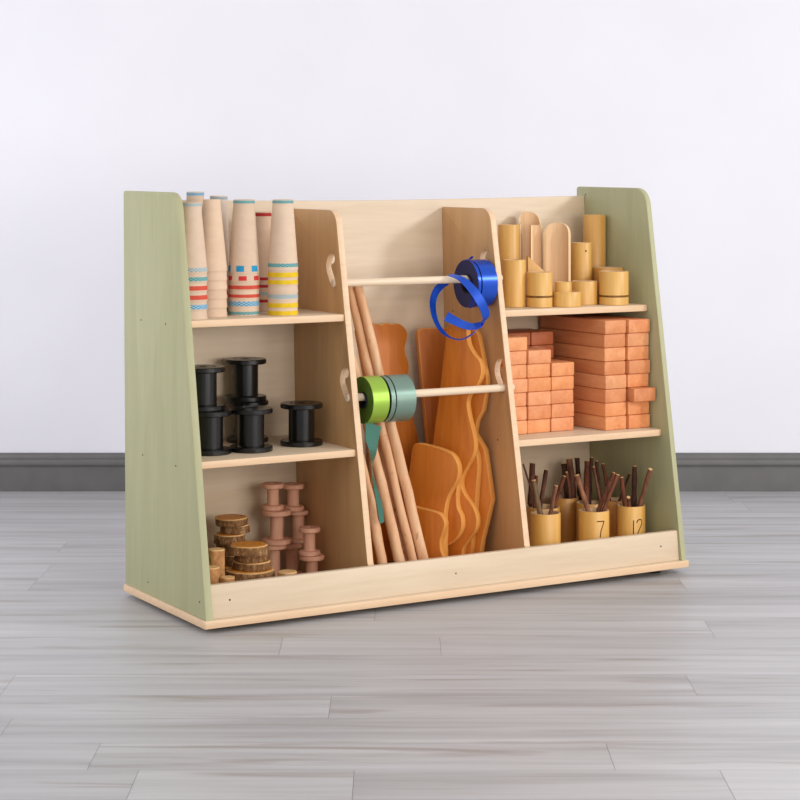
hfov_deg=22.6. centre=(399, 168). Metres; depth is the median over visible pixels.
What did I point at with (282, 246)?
paper cone
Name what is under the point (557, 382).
brick
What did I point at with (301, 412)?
thread spool
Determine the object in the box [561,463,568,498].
twig
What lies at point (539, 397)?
brick
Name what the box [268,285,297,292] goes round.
paper cone
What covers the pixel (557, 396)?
brick
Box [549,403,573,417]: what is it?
brick
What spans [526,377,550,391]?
brick
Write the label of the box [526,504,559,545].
cup
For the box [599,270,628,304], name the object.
block
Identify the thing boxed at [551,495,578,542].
cup
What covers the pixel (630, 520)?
cup
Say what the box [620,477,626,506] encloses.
twig
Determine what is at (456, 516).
cutting board
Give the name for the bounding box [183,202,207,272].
paper cone
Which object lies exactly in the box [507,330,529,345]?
brick
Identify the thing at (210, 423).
thread spool
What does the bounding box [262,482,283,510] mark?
spool
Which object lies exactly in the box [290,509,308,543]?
spool
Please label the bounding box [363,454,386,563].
wooden pole
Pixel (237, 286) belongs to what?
paper cone
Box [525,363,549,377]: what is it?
brick
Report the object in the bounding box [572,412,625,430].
brick
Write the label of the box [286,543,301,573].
spool
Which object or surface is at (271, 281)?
paper cone
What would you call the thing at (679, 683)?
floor
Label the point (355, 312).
wooden pole
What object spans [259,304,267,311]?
paper cone
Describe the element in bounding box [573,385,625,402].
brick
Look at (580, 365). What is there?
brick
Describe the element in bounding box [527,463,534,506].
twig
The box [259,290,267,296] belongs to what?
paper cone
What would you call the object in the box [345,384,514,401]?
wooden dowel
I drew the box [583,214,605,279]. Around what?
block
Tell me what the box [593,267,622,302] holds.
block
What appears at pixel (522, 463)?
twig
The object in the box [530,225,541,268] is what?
bamboo
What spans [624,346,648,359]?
brick
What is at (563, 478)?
twig
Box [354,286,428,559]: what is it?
wooden pole
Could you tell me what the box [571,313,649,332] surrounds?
brick
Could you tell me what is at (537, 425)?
brick
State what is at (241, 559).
wood slice
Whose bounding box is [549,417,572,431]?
brick
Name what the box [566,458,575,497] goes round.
twig
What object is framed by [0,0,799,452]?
wall
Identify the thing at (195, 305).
paper cone
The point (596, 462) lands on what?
twig
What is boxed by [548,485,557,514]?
twig
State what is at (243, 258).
paper cone
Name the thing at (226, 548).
wood slice
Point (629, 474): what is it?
twig
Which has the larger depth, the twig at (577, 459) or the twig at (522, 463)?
the twig at (577, 459)
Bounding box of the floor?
[0,491,799,799]
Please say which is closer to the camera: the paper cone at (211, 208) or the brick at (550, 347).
the paper cone at (211, 208)
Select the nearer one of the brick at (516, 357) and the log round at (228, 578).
the log round at (228, 578)
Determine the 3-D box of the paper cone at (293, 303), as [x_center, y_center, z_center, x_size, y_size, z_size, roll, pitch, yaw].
[-0.249,0.221,4.258,0.066,0.149,0.066,0,0,0]
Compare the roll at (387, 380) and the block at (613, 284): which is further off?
the block at (613, 284)
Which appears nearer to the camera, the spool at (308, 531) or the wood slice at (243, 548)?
the wood slice at (243, 548)
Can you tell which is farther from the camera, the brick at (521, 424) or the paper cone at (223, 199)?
the brick at (521, 424)
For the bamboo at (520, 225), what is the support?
on the shelf unit
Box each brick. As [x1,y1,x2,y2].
[500,364,525,378]
[501,351,525,364]
[502,378,527,392]
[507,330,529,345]
[508,328,552,345]
[508,334,526,350]
[514,392,525,406]
[515,406,526,420]
[517,420,526,434]
[525,347,550,363]
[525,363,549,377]
[525,391,550,405]
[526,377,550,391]
[526,405,550,419]
[526,418,549,433]
[529,345,552,357]
[540,314,625,333]
[540,327,624,347]
[549,359,573,376]
[549,375,573,389]
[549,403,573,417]
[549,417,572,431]
[550,389,572,403]
[552,342,624,361]
[553,355,624,374]
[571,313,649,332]
[572,371,625,388]
[572,398,625,416]
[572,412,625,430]
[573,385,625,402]
[624,332,648,346]
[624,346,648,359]
[624,359,649,373]
[625,373,647,387]
[625,386,655,401]
[625,401,648,414]
[625,414,649,428]
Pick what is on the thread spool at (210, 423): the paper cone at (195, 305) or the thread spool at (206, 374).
the thread spool at (206, 374)
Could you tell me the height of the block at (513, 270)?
0.108 m
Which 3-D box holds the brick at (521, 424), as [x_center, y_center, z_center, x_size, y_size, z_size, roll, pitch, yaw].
[0.240,0.585,4.552,0.063,0.031,0.085,0,0,-30]
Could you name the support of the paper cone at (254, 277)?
on the paper cone at (237, 286)
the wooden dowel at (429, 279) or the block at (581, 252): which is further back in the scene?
the block at (581, 252)
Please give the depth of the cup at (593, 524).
4.54 m
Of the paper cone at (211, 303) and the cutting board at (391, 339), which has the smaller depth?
the paper cone at (211, 303)
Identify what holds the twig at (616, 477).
in the cup at (593, 524)
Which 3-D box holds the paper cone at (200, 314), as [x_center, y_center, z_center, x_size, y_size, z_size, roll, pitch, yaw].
[-0.430,0.239,4.143,0.065,0.145,0.065,0,0,0]
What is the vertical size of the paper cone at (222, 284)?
0.150 m
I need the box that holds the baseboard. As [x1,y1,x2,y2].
[0,453,799,490]
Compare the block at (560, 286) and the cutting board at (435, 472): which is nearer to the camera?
the cutting board at (435, 472)
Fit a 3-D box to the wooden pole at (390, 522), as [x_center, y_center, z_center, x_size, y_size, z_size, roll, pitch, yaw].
[-0.048,0.650,4.354,0.152,0.483,0.024,0,0,29]
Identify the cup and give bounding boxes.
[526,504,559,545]
[531,510,560,545]
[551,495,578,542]
[576,500,603,540]
[579,507,608,540]
[604,497,626,536]
[617,503,644,535]
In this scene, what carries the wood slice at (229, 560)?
on the wood slice
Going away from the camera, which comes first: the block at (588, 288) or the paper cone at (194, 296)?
the paper cone at (194, 296)
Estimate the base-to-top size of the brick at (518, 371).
0.031 m
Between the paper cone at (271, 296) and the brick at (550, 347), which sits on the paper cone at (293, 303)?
the paper cone at (271, 296)
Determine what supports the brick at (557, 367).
on the brick at (557, 382)
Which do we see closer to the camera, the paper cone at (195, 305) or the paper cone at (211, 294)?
the paper cone at (195, 305)
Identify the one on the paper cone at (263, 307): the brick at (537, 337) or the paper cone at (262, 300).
the paper cone at (262, 300)
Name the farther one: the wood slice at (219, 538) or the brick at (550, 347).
the brick at (550, 347)
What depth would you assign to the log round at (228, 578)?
4.04 m
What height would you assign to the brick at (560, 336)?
0.031 m
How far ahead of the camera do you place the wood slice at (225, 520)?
4.25 m
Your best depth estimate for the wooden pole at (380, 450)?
4.39 m
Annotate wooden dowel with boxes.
[331,275,502,286]
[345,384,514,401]
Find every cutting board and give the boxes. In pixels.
[368,323,418,562]
[404,443,461,555]
[407,505,448,559]
[415,328,447,444]
[433,324,484,555]
[448,476,465,545]
[465,449,481,553]
[470,329,494,552]
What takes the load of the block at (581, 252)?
on the shelf unit
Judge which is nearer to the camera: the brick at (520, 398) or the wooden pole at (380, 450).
the wooden pole at (380, 450)
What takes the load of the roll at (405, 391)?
hanging from the wooden dowel at (497, 387)
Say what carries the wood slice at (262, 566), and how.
on the wood slice at (239, 575)
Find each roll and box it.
[357,376,389,522]
[380,376,395,421]
[382,374,416,421]
[430,256,489,339]
[465,259,497,306]
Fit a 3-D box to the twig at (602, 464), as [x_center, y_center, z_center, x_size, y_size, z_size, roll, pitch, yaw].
[0.490,0.787,4.729,0.009,0.180,0.046,0,0,-33]
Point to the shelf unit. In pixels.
(174, 494)
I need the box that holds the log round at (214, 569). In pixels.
[209,565,219,583]
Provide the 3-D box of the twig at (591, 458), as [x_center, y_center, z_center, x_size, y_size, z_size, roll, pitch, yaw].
[0.446,0.779,4.702,0.010,0.196,0.066,0,0,14]
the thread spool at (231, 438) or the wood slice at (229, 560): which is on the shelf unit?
the thread spool at (231, 438)
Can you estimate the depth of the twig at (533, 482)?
4.54 m
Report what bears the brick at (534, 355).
on the brick at (532, 370)
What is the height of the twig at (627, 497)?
0.036 m
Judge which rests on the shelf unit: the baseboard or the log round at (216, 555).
the log round at (216, 555)
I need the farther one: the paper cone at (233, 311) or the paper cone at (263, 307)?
the paper cone at (263, 307)
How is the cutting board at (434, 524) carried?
on the shelf unit
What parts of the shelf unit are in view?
panel, shelf, shelf, panel, rail, shelf, shelf, panel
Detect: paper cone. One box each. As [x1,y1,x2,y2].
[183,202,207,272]
[186,192,203,208]
[188,273,207,282]
[189,282,207,291]
[190,291,207,300]
[190,301,207,310]
[191,310,207,319]
[202,199,226,270]
[207,271,226,280]
[207,280,226,289]
[207,289,226,298]
[207,298,226,307]
[207,308,226,317]
[210,196,228,278]
[228,199,259,273]
[228,273,259,281]
[228,282,259,290]
[228,290,259,298]
[228,298,259,307]
[228,307,259,315]
[255,212,271,281]
[259,282,267,289]
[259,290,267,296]
[259,297,267,303]
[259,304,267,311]
[267,270,297,277]
[267,277,297,285]
[267,300,297,307]
[267,307,297,315]
[268,199,297,269]
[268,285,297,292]
[268,292,297,300]
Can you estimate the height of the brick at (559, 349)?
0.031 m
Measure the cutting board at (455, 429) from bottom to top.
0.547 m
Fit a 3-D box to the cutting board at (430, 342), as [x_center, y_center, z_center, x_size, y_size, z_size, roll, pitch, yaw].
[0.084,0.629,4.594,0.090,0.528,0.043,0,0,-24]
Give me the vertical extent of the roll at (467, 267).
0.182 m
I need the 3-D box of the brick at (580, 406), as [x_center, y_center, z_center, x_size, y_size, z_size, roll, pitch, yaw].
[0.428,0.554,4.706,0.063,0.031,0.246,0,0,-34]
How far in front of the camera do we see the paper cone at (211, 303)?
4.18 m
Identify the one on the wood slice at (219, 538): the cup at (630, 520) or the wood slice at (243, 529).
the wood slice at (243, 529)
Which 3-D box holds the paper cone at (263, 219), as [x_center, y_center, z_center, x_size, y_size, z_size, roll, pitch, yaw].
[-0.301,0.171,4.375,0.061,0.152,0.061,0,0,0]
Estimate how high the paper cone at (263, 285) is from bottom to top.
0.152 m
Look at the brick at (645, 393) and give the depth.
4.62 m
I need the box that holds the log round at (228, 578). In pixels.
[220,575,234,582]
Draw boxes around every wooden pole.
[348,287,416,560]
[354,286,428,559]
[354,330,407,560]
[354,355,404,561]
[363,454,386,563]
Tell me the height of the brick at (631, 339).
0.031 m
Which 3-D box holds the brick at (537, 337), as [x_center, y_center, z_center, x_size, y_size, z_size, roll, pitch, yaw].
[0.306,0.396,4.714,0.063,0.031,0.105,0,0,-30]
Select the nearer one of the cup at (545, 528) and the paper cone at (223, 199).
the paper cone at (223, 199)
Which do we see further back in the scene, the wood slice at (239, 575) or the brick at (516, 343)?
the brick at (516, 343)
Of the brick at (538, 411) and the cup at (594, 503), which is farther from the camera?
the cup at (594, 503)
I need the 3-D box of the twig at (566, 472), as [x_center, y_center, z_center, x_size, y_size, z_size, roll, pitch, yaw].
[0.400,0.794,4.718,0.008,0.167,0.041,0,0,32]
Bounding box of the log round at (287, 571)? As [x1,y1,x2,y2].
[278,569,296,575]
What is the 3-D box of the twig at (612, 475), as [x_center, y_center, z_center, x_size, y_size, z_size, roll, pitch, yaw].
[0.464,0.787,4.585,0.076,0.180,0.011,0,0,-38]
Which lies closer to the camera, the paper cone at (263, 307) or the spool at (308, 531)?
the spool at (308, 531)
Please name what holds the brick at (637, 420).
on the shelf unit
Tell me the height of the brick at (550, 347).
0.031 m
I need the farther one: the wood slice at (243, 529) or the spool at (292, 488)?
the spool at (292, 488)
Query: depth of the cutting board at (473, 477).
4.45 m
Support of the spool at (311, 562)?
on the shelf unit
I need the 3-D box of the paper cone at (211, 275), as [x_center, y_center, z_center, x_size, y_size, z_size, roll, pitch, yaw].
[-0.396,0.159,4.212,0.066,0.150,0.066,0,0,0]
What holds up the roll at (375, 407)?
hanging from the wooden dowel at (497, 387)
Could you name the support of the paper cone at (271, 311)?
on the shelf unit
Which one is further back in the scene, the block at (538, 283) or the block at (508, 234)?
the block at (508, 234)
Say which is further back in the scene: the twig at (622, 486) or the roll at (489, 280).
the twig at (622, 486)
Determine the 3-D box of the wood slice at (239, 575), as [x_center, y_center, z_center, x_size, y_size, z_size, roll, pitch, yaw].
[-0.311,0.842,4.159,0.106,0.023,0.107,0,0,1]
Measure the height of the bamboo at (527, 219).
0.214 m
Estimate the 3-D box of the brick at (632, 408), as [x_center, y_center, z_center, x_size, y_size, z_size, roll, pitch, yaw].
[0.488,0.554,4.742,0.063,0.031,0.246,0,0,-32]
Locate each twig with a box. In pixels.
[522,463,534,501]
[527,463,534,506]
[531,479,542,514]
[533,475,537,508]
[540,469,547,506]
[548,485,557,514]
[554,475,565,507]
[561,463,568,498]
[565,471,571,498]
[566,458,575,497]
[574,457,581,499]
[574,474,590,511]
[583,460,589,502]
[589,457,593,503]
[592,466,600,501]
[595,461,601,500]
[596,472,614,511]
[601,463,610,500]
[601,474,618,511]
[618,473,630,500]
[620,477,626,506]
[626,496,629,506]
[631,466,636,506]
[636,468,651,506]
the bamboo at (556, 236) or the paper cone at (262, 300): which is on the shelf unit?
the bamboo at (556, 236)
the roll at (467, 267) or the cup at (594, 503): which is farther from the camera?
the cup at (594, 503)
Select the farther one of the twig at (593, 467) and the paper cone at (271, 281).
the twig at (593, 467)
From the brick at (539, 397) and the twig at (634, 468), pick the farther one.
the twig at (634, 468)
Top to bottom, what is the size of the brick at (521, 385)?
0.031 m
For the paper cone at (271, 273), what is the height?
0.149 m
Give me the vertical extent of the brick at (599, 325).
0.031 m
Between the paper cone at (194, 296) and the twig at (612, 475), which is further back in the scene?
the twig at (612, 475)
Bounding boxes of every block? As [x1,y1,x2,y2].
[498,224,518,273]
[502,259,525,307]
[526,271,552,307]
[552,291,580,306]
[555,281,571,291]
[571,242,591,280]
[571,280,596,304]
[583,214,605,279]
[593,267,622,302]
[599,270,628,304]
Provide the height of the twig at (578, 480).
0.176 m
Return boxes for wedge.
[526,256,552,290]
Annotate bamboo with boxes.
[519,212,540,259]
[519,224,522,258]
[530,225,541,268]
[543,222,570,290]
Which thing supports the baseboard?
attached to the wall
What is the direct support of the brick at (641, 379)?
on the brick at (645, 393)
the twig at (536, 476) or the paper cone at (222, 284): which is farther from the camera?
the twig at (536, 476)
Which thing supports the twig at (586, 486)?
in the cup at (594, 503)
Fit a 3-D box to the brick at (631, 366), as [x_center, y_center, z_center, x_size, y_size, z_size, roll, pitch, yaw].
[0.490,0.459,4.740,0.063,0.031,0.246,0,0,-32]
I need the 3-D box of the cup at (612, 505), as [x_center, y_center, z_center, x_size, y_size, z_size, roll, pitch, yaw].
[0.506,0.836,4.713,0.066,0.114,0.066,0,0,0]
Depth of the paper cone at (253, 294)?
4.23 m
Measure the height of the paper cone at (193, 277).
0.145 m
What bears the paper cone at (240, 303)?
on the paper cone at (233, 311)
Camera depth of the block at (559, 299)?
4.58 m
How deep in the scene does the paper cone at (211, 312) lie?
4.18 m
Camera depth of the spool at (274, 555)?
4.35 m
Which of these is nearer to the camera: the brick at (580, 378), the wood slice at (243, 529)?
the wood slice at (243, 529)
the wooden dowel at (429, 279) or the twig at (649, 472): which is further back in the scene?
the twig at (649, 472)
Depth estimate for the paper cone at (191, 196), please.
4.28 m
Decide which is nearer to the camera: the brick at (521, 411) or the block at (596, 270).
the brick at (521, 411)
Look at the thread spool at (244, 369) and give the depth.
4.33 m
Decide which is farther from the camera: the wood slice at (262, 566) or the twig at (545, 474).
the twig at (545, 474)
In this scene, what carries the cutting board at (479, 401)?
on the shelf unit
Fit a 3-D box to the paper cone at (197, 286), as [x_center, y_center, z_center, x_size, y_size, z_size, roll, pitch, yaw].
[-0.430,0.181,4.143,0.065,0.145,0.065,0,0,0]
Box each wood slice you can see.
[214,531,244,545]
[215,514,247,527]
[216,540,246,555]
[220,523,249,534]
[225,556,233,566]
[225,566,274,580]
[228,541,269,556]
[232,559,270,571]
[234,554,268,562]
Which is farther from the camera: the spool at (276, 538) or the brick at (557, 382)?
the brick at (557, 382)
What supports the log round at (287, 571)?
on the shelf unit
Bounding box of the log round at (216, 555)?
[208,547,224,576]
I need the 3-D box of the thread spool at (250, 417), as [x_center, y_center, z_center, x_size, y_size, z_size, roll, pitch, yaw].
[-0.313,0.548,4.211,0.092,0.090,0.092,0,0,32]
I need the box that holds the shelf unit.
[124,186,688,629]
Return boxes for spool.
[195,364,224,411]
[198,408,231,455]
[224,357,265,401]
[226,399,267,443]
[229,405,272,453]
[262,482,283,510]
[262,508,290,545]
[269,545,286,575]
[280,400,322,447]
[283,482,303,511]
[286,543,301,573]
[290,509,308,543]
[299,525,319,556]
[299,553,323,572]

